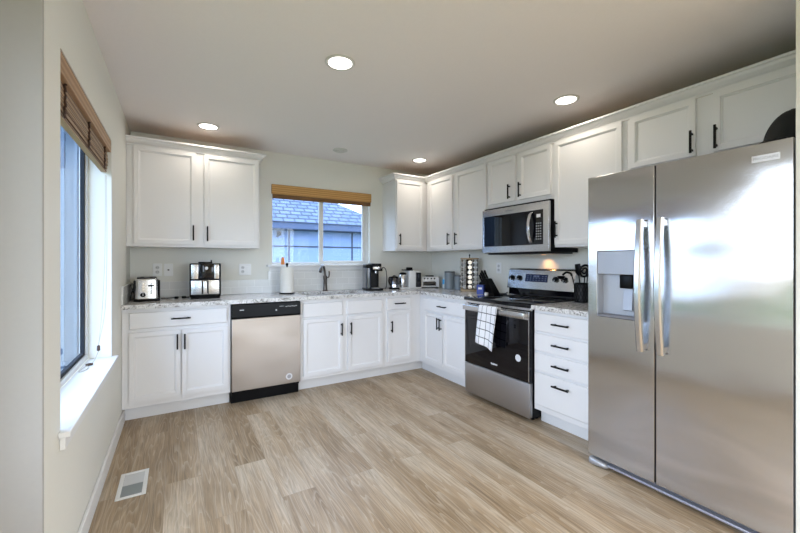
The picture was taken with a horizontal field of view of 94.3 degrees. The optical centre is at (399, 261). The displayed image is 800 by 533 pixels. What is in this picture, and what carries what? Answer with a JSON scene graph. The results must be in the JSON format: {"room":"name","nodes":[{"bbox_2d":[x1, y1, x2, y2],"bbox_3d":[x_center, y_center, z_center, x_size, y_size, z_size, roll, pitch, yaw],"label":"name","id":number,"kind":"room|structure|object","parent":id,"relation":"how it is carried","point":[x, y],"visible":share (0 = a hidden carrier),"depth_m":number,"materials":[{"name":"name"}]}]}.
{"room":"kitchen","nodes":[
{"label":"kitchen","id":0,"kind":"room"},
{"bbox_2d":[0,0,43,532],"bbox_3d":[-1.236,0.036,1.147,0.200,2.440,0.012,0,0,-31],"label":"wall","id":1,"kind":"structure","parent":0,"point":[21,21],"depth_m":1.17,"materials":[{"name":"grey paint"}]},
{"bbox_2d":[44,0,129,532],"bbox_3d":[-1.869,0.036,2.245,0.160,2.440,2.523,0,0,-31],"label":"wall","id":2,"kind":"structure","parent":0,"point":[71,474],"depth_m":1.70,"materials":[{"name":"paint"}]},
{"bbox_2d":[60,147,87,387],"bbox_3d":[-1.686,-0.084,1.825,0.040,1.407,1.224,0,0,-31],"label":"window","id":3,"kind":"structure","parent":2,"relation":"in","point":[66,373],"depth_m":2.32,"materials":[{"name":"white plastic"}]},
{"bbox_2d":[60,50,110,371],"bbox_3d":[-1.614,-0.084,1.868,0.105,1.406,1.224,0,0,-31],"label":"roman shade","id":4,"kind":"object","parent":3,"relation":"attached to","point":[78,118],"visible":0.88,"depth_m":1.77,"materials":[{"name":"brown wood"}]},
{"bbox_2d":[59,365,114,450],"bbox_3d":[-1.559,0.666,1.900,0.018,0.050,1.265,0,0,-31],"label":"trim","id":5,"kind":"structure","parent":2,"relation":"attached to","point":[63,442],"depth_m":1.50,"materials":[{"name":"white"}]},
{"bbox_2d":[58,355,118,438],"bbox_3d":[-1.599,0.630,1.870,0.154,0.020,1.295,0,0,-31],"label":"window sill","id":6,"kind":"structure","parent":2,"relation":"attached to","point":[78,393],"depth_m":1.77,"materials":[{"name":"white"}]},
{"bbox_2d":[77,410,124,532],"bbox_3d":[-1.657,1.208,2.062,0.016,0.095,1.976,0,0,-31],"label":"baseboard","id":7,"kind":"structure","parent":2,"relation":"attached to","point":[86,521],"depth_m":2.02,"materials":[{"name":"white"}]},
{"bbox_2d":[121,283,131,304],"bbox_3d":[-2.282,0.263,3.103,0.012,0.144,0.604,0,0,-31],"label":"backsplash","id":8,"kind":"structure","parent":2,"relation":"attached to","point":[126,290],"depth_m":2.97,"materials":[{"name":"tile"}]},
{"bbox_2d":[130,131,431,282],"bbox_3d":[-1.054,0.036,4.290,3.660,2.440,0.150,0,0,-31],"label":"wall","id":9,"kind":"structure","parent":0,"point":[275,168],"depth_m":4.03,"materials":[{"name":"paint"}]},
{"bbox_2d":[153,264,161,275],"bbox_3d":[-2.268,0.078,3.471,0.072,0.116,0.008,0,0,-31],"label":"wall outlet","id":10,"kind":"object","parent":9,"relation":"attached to","point":[157,268],"visible":0.99,"depth_m":3.47,"materials":[{"name":"white plastic"}]},
{"bbox_2d":[164,264,172,275],"bbox_3d":[-2.193,0.080,3.517,0.072,0.116,0.007,0,0,-31],"label":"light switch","id":11,"kind":"object","parent":9,"relation":"attached to","point":[168,268],"visible":1,"depth_m":3.52,"materials":[{"name":"white plastic"}]},
{"bbox_2d":[125,134,266,248],"bbox_3d":[-1.873,-0.585,3.492,1.113,0.916,0.378,0,0,-31],"label":"upper cabinet","id":12,"kind":"object","parent":9,"relation":"attached to","point":[179,194],"visible":1,"depth_m":3.32,"materials":[{"name":"white paint"}]},
{"bbox_2d":[239,264,250,274],"bbox_3d":[-1.612,0.084,3.864,0.116,0.116,0.008,0,0,-31],"label":"wall outlet","id":13,"kind":"object","parent":9,"relation":"attached to","point":[244,269],"visible":1,"depth_m":3.86,"materials":[{"name":"white plastic"}]},
{"bbox_2d":[132,270,397,297],"bbox_3d":[-1.004,0.218,4.226,3.335,0.233,0.010,0,0,-31],"label":"backsplash","id":14,"kind":"structure","parent":9,"relation":"attached to","point":[307,280],"depth_m":4.12,"materials":[{"name":"tile"}]},
{"bbox_2d":[266,264,362,270],"bbox_3d":[-0.866,0.068,4.289,1.290,0.066,0.044,0,0,-31],"label":"trim","id":15,"kind":"structure","parent":9,"relation":"attached to","point":[311,266],"depth_m":4.25,"materials":[{"name":"white"}]},
{"bbox_2d":[281,257,284,264],"bbox_3d":[-1.277,-0.006,4.044,0.038,0.080,0.038,0,0,-31],"label":"bottle","id":16,"kind":"object","parent":15,"relation":"on","point":[282,258],"visible":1,"depth_m":4.03,"materials":[{"name":"orange plastic"}]},
{"bbox_2d":[272,202,367,263],"bbox_3d":[-0.925,-0.398,4.385,1.169,0.860,0.080,0,0,-31],"label":"window","id":17,"kind":"structure","parent":9,"relation":"in","point":[364,209],"depth_m":4.50,"materials":[{"name":"white plastic"}]},
{"bbox_2d":[271,184,370,205],"bbox_3d":[-0.868,-0.648,4.292,1.188,0.368,0.035,0,0,-31],"label":"roman shade","id":18,"kind":"object","parent":9,"relation":"attached to","point":[277,191],"visible":1,"depth_m":4.25,"materials":[{"name":"brown wood"}]},
{"bbox_2d":[383,180,439,251],"bbox_3d":[0.203,-0.554,4.734,0.764,0.854,0.378,0,0,-31],"label":"upper cabinet","id":19,"kind":"object","parent":9,"relation":"attached to","point":[404,202],"visible":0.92,"depth_m":4.53,"materials":[{"name":"white paint"}]},
{"bbox_2d":[88,368,743,532],"bbox_3d":[1.351,1.296,1.283,4.820,0.080,7.520,0,0,-31],"label":"floor","id":20,"kind":"structure","parent":0,"point":[409,451],"depth_m":2.20,"materials":[{"name":"wood"}]},
{"bbox_2d":[114,468,148,501],"bbox_3d":[-1.504,1.253,2.092,0.136,0.006,0.284,0,0,-31],"label":"floor vent","id":21,"kind":"object","parent":20,"relation":"in","point":[135,483],"visible":1,"depth_m":2.08,"materials":[{"name":"white plastic"}]},
{"bbox_2d":[122,304,229,420],"bbox_3d":[-1.950,0.813,3.282,0.765,0.884,0.660,0,0,-31],"label":"base cabinet","id":22,"kind":"object","parent":20,"relation":"on","point":[174,359],"visible":0.97,"depth_m":3.02,"materials":[{"name":"white paint"}]},
{"bbox_2d":[230,301,300,403],"bbox_3d":[-1.349,0.816,3.617,0.598,0.877,0.602,0,0,-31],"label":"dishwasher","id":23,"kind":"object","parent":20,"relation":"on","point":[264,337],"visible":0.99,"depth_m":3.35,"materials":[{"name":"silver metal"}]},
{"bbox_2d":[298,296,383,389],"bbox_3d":[-0.706,0.813,4.026,0.915,0.884,0.660,0,0,-31],"label":"base cabinet","id":24,"kind":"object","parent":20,"relation":"on","point":[342,339],"visible":0.82,"depth_m":3.76,"materials":[{"name":"white paint"}]},
{"bbox_2d":[381,294,421,374],"bbox_3d":[0.146,0.813,4.536,1.067,0.884,0.660,0,0,-31],"label":"base cabinet","id":25,"kind":"object","parent":20,"relation":"on","point":[401,312],"visible":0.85,"depth_m":4.14,"materials":[{"name":"white paint"}]},
{"bbox_2d":[121,287,508,309],"bbox_3d":[-0.638,0.353,3.615,3.359,0.034,1.436,0,0,-31],"label":"countertop","id":26,"kind":"structure","parent":25,"relation":"on","point":[226,299],"depth_m":3.62,"materials":[{"name":"white stone"}]},
{"bbox_2d":[130,276,159,301],"bbox_3d":[-2.206,0.235,3.212,0.214,0.200,0.293,0,0,-35],"label":"toaster","id":27,"kind":"object","parent":26,"relation":"on","point":[144,288],"visible":1,"depth_m":3.11,"materials":[{"name":"silver metal"}]},
{"bbox_2d":[189,260,220,298],"bbox_3d":[-1.803,0.161,3.445,0.256,0.349,0.313,0,0,-26],"label":"air fryer","id":28,"kind":"object","parent":26,"relation":"on","point":[204,277],"visible":1,"depth_m":3.33,"materials":[{"name":"black plastic"}]},
{"bbox_2d":[191,280,218,294],"bbox_3d":[-1.746,0.233,3.330,0.227,0.130,0.058,0,0,-31],"label":"basket","id":29,"kind":"object","parent":28,"relation":"on","point":[198,287],"depth_m":3.32,"materials":[{"name":"silver metal"}]},
{"bbox_2d":[279,263,294,293],"bbox_3d":[-1.183,0.175,3.887,0.156,0.320,0.156,0,0,-31],"label":"paper towel holder","id":30,"kind":"object","parent":26,"relation":"on","point":[286,273],"visible":0.99,"depth_m":3.83,"materials":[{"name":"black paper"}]},
{"bbox_2d":[319,264,329,290],"bbox_3d":[-0.863,0.184,4.149,0.074,0.302,0.229,0,0,14],"label":"kitchen faucet","id":31,"kind":"object","parent":26,"relation":"on","point":[322,267],"visible":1,"depth_m":4.21,"materials":[{"name":"grey metal"}]},
{"bbox_2d":[362,263,382,290],"bbox_3d":[-0.324,0.179,4.366,0.210,0.312,0.240,0,0,-17],"label":"pod coffee maker","id":32,"kind":"object","parent":26,"relation":"on","point":[370,271],"visible":1,"depth_m":4.27,"materials":[{"name":"black plastic"}]},
{"bbox_2d":[388,275,399,288],"bbox_3d":[-0.080,0.251,4.533,0.154,0.168,0.134,0,0,-13],"label":"electric kettle","id":33,"kind":"object","parent":26,"relation":"on","point":[393,281],"visible":0.99,"depth_m":4.48,"materials":[{"name":"silver plastic"}]},
{"bbox_2d":[398,267,421,288],"bbox_3d":[0.109,0.204,4.661,0.285,0.262,0.170,0,0,-23],"label":"coffee machine","id":34,"kind":"object","parent":26,"relation":"on","point":[409,279],"visible":0.94,"depth_m":4.60,"materials":[{"name":"white plastic"}]},
{"bbox_2d":[421,275,438,287],"bbox_3d":[0.376,0.257,4.783,0.246,0.156,0.207,0,0,1],"label":"toaster oven","id":35,"kind":"object","parent":26,"relation":"on","point":[427,280],"visible":0.88,"depth_m":4.70,"materials":[{"name":"silver metal"}]},
{"bbox_2d":[444,271,454,288],"bbox_3d":[0.611,0.228,4.575,0.130,0.214,0.129,0,0,-31],"label":"canister","id":36,"kind":"object","parent":26,"relation":"on","point":[449,276],"visible":0.94,"depth_m":4.52,"materials":[{"name":"grey metal"}]},
{"bbox_2d":[454,275,460,289],"bbox_3d":[0.698,0.248,4.429,0.098,0.174,0.098,0,0,-31],"label":"canister","id":37,"kind":"object","parent":26,"relation":"on","point":[457,279],"visible":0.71,"depth_m":4.39,"materials":[{"name":"grey metal"}]},
{"bbox_2d":[460,254,478,291],"bbox_3d":[0.791,0.126,4.217,0.208,0.418,0.208,0,0,-31],"label":"spice rack","id":38,"kind":"object","parent":26,"relation":"on","point":[469,258],"visible":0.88,"depth_m":4.15,"materials":[{"name":"brown wood"}]},
{"bbox_2d":[477,284,484,293],"bbox_3d":[0.834,0.287,3.823,0.072,0.096,0.061,0,0,31],"label":"carton","id":39,"kind":"object","parent":26,"relation":"on","point":[480,288],"visible":0.88,"depth_m":3.80,"materials":[{"name":"blue cardboard"}]},
{"bbox_2d":[479,278,499,294],"bbox_3d":[0.922,0.255,3.841,0.090,0.160,0.222,0,0,-31],"label":"knife block","id":40,"kind":"object","parent":26,"relation":"on","point":[490,287],"visible":0.73,"depth_m":3.80,"materials":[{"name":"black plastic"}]},
{"bbox_2d":[420,294,467,386],"bbox_3d":[0.655,0.813,4.082,0.660,0.884,0.908,0,0,-31],"label":"base cabinet","id":41,"kind":"object","parent":20,"relation":"on","point":[442,320],"visible":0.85,"depth_m":3.86,"materials":[{"name":"white paint"}]},
{"bbox_2d":[463,268,578,419],"bbox_3d":[1.060,0.662,3.347,0.696,1.188,0.755,0,0,-31],"label":"range","id":42,"kind":"object","parent":20,"relation":"on","point":[504,376],"visible":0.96,"depth_m":3.18,"materials":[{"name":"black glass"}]},
{"bbox_2d":[475,304,500,351],"bbox_3d":[0.751,0.564,3.182,0.070,0.376,0.246,0,0,-31],"label":"dish towel","id":43,"kind":"object","parent":42,"relation":"hanging from","point":[486,318],"visible":0.96,"depth_m":3.18,"materials":[{"name":"fabric"}]},
{"bbox_2d":[464,294,573,307],"bbox_3d":[1.075,0.346,3.356,0.650,0.032,0.755,0,0,-31],"label":"cooktop","id":44,"kind":"object","parent":42,"relation":"in","point":[499,300],"depth_m":3.25,"materials":[{"name":"black glass"}]},
{"bbox_2d":[535,310,587,440],"bbox_3d":[1.425,0.813,2.797,0.656,0.884,0.552,0,0,-31],"label":"base cabinet","id":45,"kind":"object","parent":20,"relation":"on","point":[561,340],"visible":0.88,"depth_m":2.67,"materials":[{"name":"white paint"}]},
{"bbox_2d":[531,301,587,316],"bbox_3d":[1.431,0.353,2.802,0.642,0.034,0.554,0,0,-31],"label":"countertop","id":46,"kind":"structure","parent":45,"relation":"on","point":[571,307],"depth_m":2.74,"materials":[{"name":"white stone"}]},
{"bbox_2d":[573,283,587,302],"bbox_3d":[1.501,0.256,3.068,0.124,0.158,0.124,0,0,-31],"label":"utensil holder","id":47,"kind":"object","parent":46,"relation":"on","point":[580,290],"visible":0.82,"depth_m":3.02,"materials":[{"name":"black metal"}]},
{"bbox_2d":[557,271,574,286],"bbox_3d":[1.404,0.200,3.122,0.072,0.234,0.172,0,0,-31],"label":"ladle","id":48,"kind":"object","parent":47,"relation":"in","point":[568,272],"visible":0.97,"depth_m":3.13,"materials":[{"name":"black plastic"}]},
{"bbox_2d":[575,264,580,282],"bbox_3d":[1.504,0.167,3.123,0.017,0.299,0.079,0,0,-22],"label":"spatula","id":49,"kind":"object","parent":47,"relation":"in","point":[577,266],"visible":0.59,"depth_m":3.13,"materials":[{"name":"black plastic"}]},
{"bbox_2d":[579,264,587,282],"bbox_3d":[1.501,0.169,3.019,0.041,0.294,0.102,0,0,-31],"label":"slotted spoon","id":50,"kind":"object","parent":47,"relation":"in","point":[586,265],"visible":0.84,"depth_m":3.02,"materials":[{"name":"black plastic"}]},
{"bbox_2d":[588,137,795,532],"bbox_3d":[1.705,0.361,2.108,0.845,1.790,0.900,0,0,-31],"label":"refrigerator","id":51,"kind":"object","parent":20,"relation":"on","point":[692,261],"visible":0.98,"depth_m":1.82,"materials":[{"name":"grey metal"}]},
{"bbox_2d":[759,108,795,143],"bbox_3d":[1.745,-0.612,1.706,0.190,0.152,0.176,0,0,-31],"label":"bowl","id":52,"kind":"object","parent":51,"relation":"on","point":[784,125],"visible":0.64,"depth_m":1.64,"materials":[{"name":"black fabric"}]},
{"bbox_2d":[82,0,795,174],"bbox_3d":[1.150,-1.244,1.151,5.500,0.120,7.900,0,0,-31],"label":"ceiling","id":53,"kind":"structure","parent":0,"point":[448,84],"depth_m":2.24,"materials":[{"name":"paint"}]},
{"bbox_2d":[197,122,219,129],"bbox_3d":[-1.677,-1.180,3.248,0.178,0.008,0.178,0,0,-31],"label":"recessed light","id":54,"kind":"object","parent":53,"relation":"in","point":[208,126],"visible":1,"depth_m":3.24,"materials":[{"name":"white"}]},
{"bbox_2d":[325,54,354,70],"bbox_3d":[-0.356,-1.180,2.208,0.178,0.008,0.178,0,0,-31],"label":"recessed light","id":55,"kind":"object","parent":53,"relation":"in","point":[339,62],"visible":1,"depth_m":2.20,"materials":[{"name":"white"}]},
{"bbox_2d":[333,148,346,152],"bbox_3d":[-0.635,-1.171,3.941,0.156,0.024,0.156,0,0,-31],"label":"smoke detector","id":56,"kind":"object","parent":53,"relation":"attached to","point":[337,150],"visible":1,"depth_m":3.90,"materials":[{"name":"white plastic"}]},
{"bbox_2d":[412,158,426,161],"bbox_3d":[0.228,-1.180,4.329,0.178,0.008,0.178,0,0,-31],"label":"recessed light","id":57,"kind":"object","parent":53,"relation":"in","point":[414,159],"visible":1,"depth_m":4.33,"materials":[{"name":"white"}]},
{"bbox_2d":[553,94,579,105],"bbox_3d":[1.216,-1.180,2.717,0.178,0.008,0.178,0,0,-31],"label":"recessed light","id":58,"kind":"object","parent":53,"relation":"in","point":[571,98],"visible":1,"depth_m":2.70,"materials":[{"name":"white"}]},
{"bbox_2d":[432,248,587,292],"bbox_3d":[1.481,0.036,3.482,0.140,2.440,3.840,0,0,-31],"label":"wall","id":59,"kind":"structure","parent":0,"point":[441,261],"depth_m":3.98,"materials":[{"name":"paint"}]},
{"bbox_2d":[427,164,488,251],"bbox_3d":[0.725,-0.554,4.239,0.378,0.854,1.075,0,0,-31],"label":"upper cabinet","id":60,"kind":"object","parent":59,"relation":"attached to","point":[456,203],"visible":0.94,"depth_m":4.09,"materials":[{"name":"white paint"}]},
{"bbox_2d":[379,50,795,183],"bbox_3d":[0.887,-1.009,3.223,0.500,0.066,3.672,0,0,-31],"label":"crown molding","id":61,"kind":"structure","parent":60,"relation":"attached to","point":[787,60],"depth_m":2.48,"materials":[{"name":"white paint"}]},
{"bbox_2d":[496,263,500,272],"bbox_3d":[1.070,0.071,4.023,0.008,0.116,0.072,0,0,-31],"label":"wall outlet","id":62,"kind":"object","parent":59,"relation":"attached to","point":[498,265],"visible":1,"depth_m":4.02,"materials":[{"name":"white plastic"}]},
{"bbox_2d":[488,143,553,208],"bbox_3d":[1.195,-0.748,3.453,0.378,0.464,0.754,0,0,-31],"label":"upper cabinet","id":63,"kind":"object","parent":59,"relation":"attached to","point":[528,176],"visible":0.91,"depth_m":3.32,"materials":[{"name":"white paint"}]},
{"bbox_2d":[482,199,577,254],"bbox_3d":[1.162,-0.288,3.447,0.442,0.456,0.770,0,0,-31],"label":"microwave","id":64,"kind":"object","parent":63,"relation":"attached to","point":[524,228],"visible":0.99,"depth_m":3.28,"materials":[{"name":"silver metal"}]},
{"bbox_2d":[554,121,626,247],"bbox_3d":[1.537,-0.548,2.882,0.378,0.864,0.573,0,0,-31],"label":"upper cabinet","id":65,"kind":"object","parent":59,"relation":"attached to","point":[602,151],"visible":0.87,"depth_m":2.85,"materials":[{"name":"white paint"}]},
{"bbox_2d":[627,67,795,169],"bbox_3d":[1.921,-0.793,2.240,0.378,0.374,0.920,0,0,-31],"label":"upper cabinet","id":66,"kind":"object","parent":59,"relation":"attached to","point":[741,115],"visible":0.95,"depth_m":2.16,"materials":[{"name":"white paint"}]},
{"bbox_2d":[796,0,799,532],"bbox_3d":[2.009,0.036,1.667,0.814,2.440,0.150,0,0,-31],"label":"wall","id":67,"kind":"structure","parent":0,"point":[797,1],"depth_m":1.52,"materials":[{"name":"paint"}]},
{"label":"outside","id":68,"kind":"structure","parent":0,"visible":0},
{"bbox_3d":[-2.448,1.906,3.369,80.000,0.100,80.000,0,0,-31],"label":"ground","id":69,"kind":"structure","parent":68,"visible":0},
{"bbox_2d":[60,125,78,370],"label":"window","id":70,"kind":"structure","parent":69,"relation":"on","point":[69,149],"depth_m":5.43,"materials":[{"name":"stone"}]},
{"bbox_2d":[272,198,360,261],"bbox_3d":[-6.578,-0.369,9.056,11.550,4.450,5.700,0,0,-31],"label":"house","id":71,"kind":"structure","parent":69,"relation":"on","point":[294,222],"depth_m":8.86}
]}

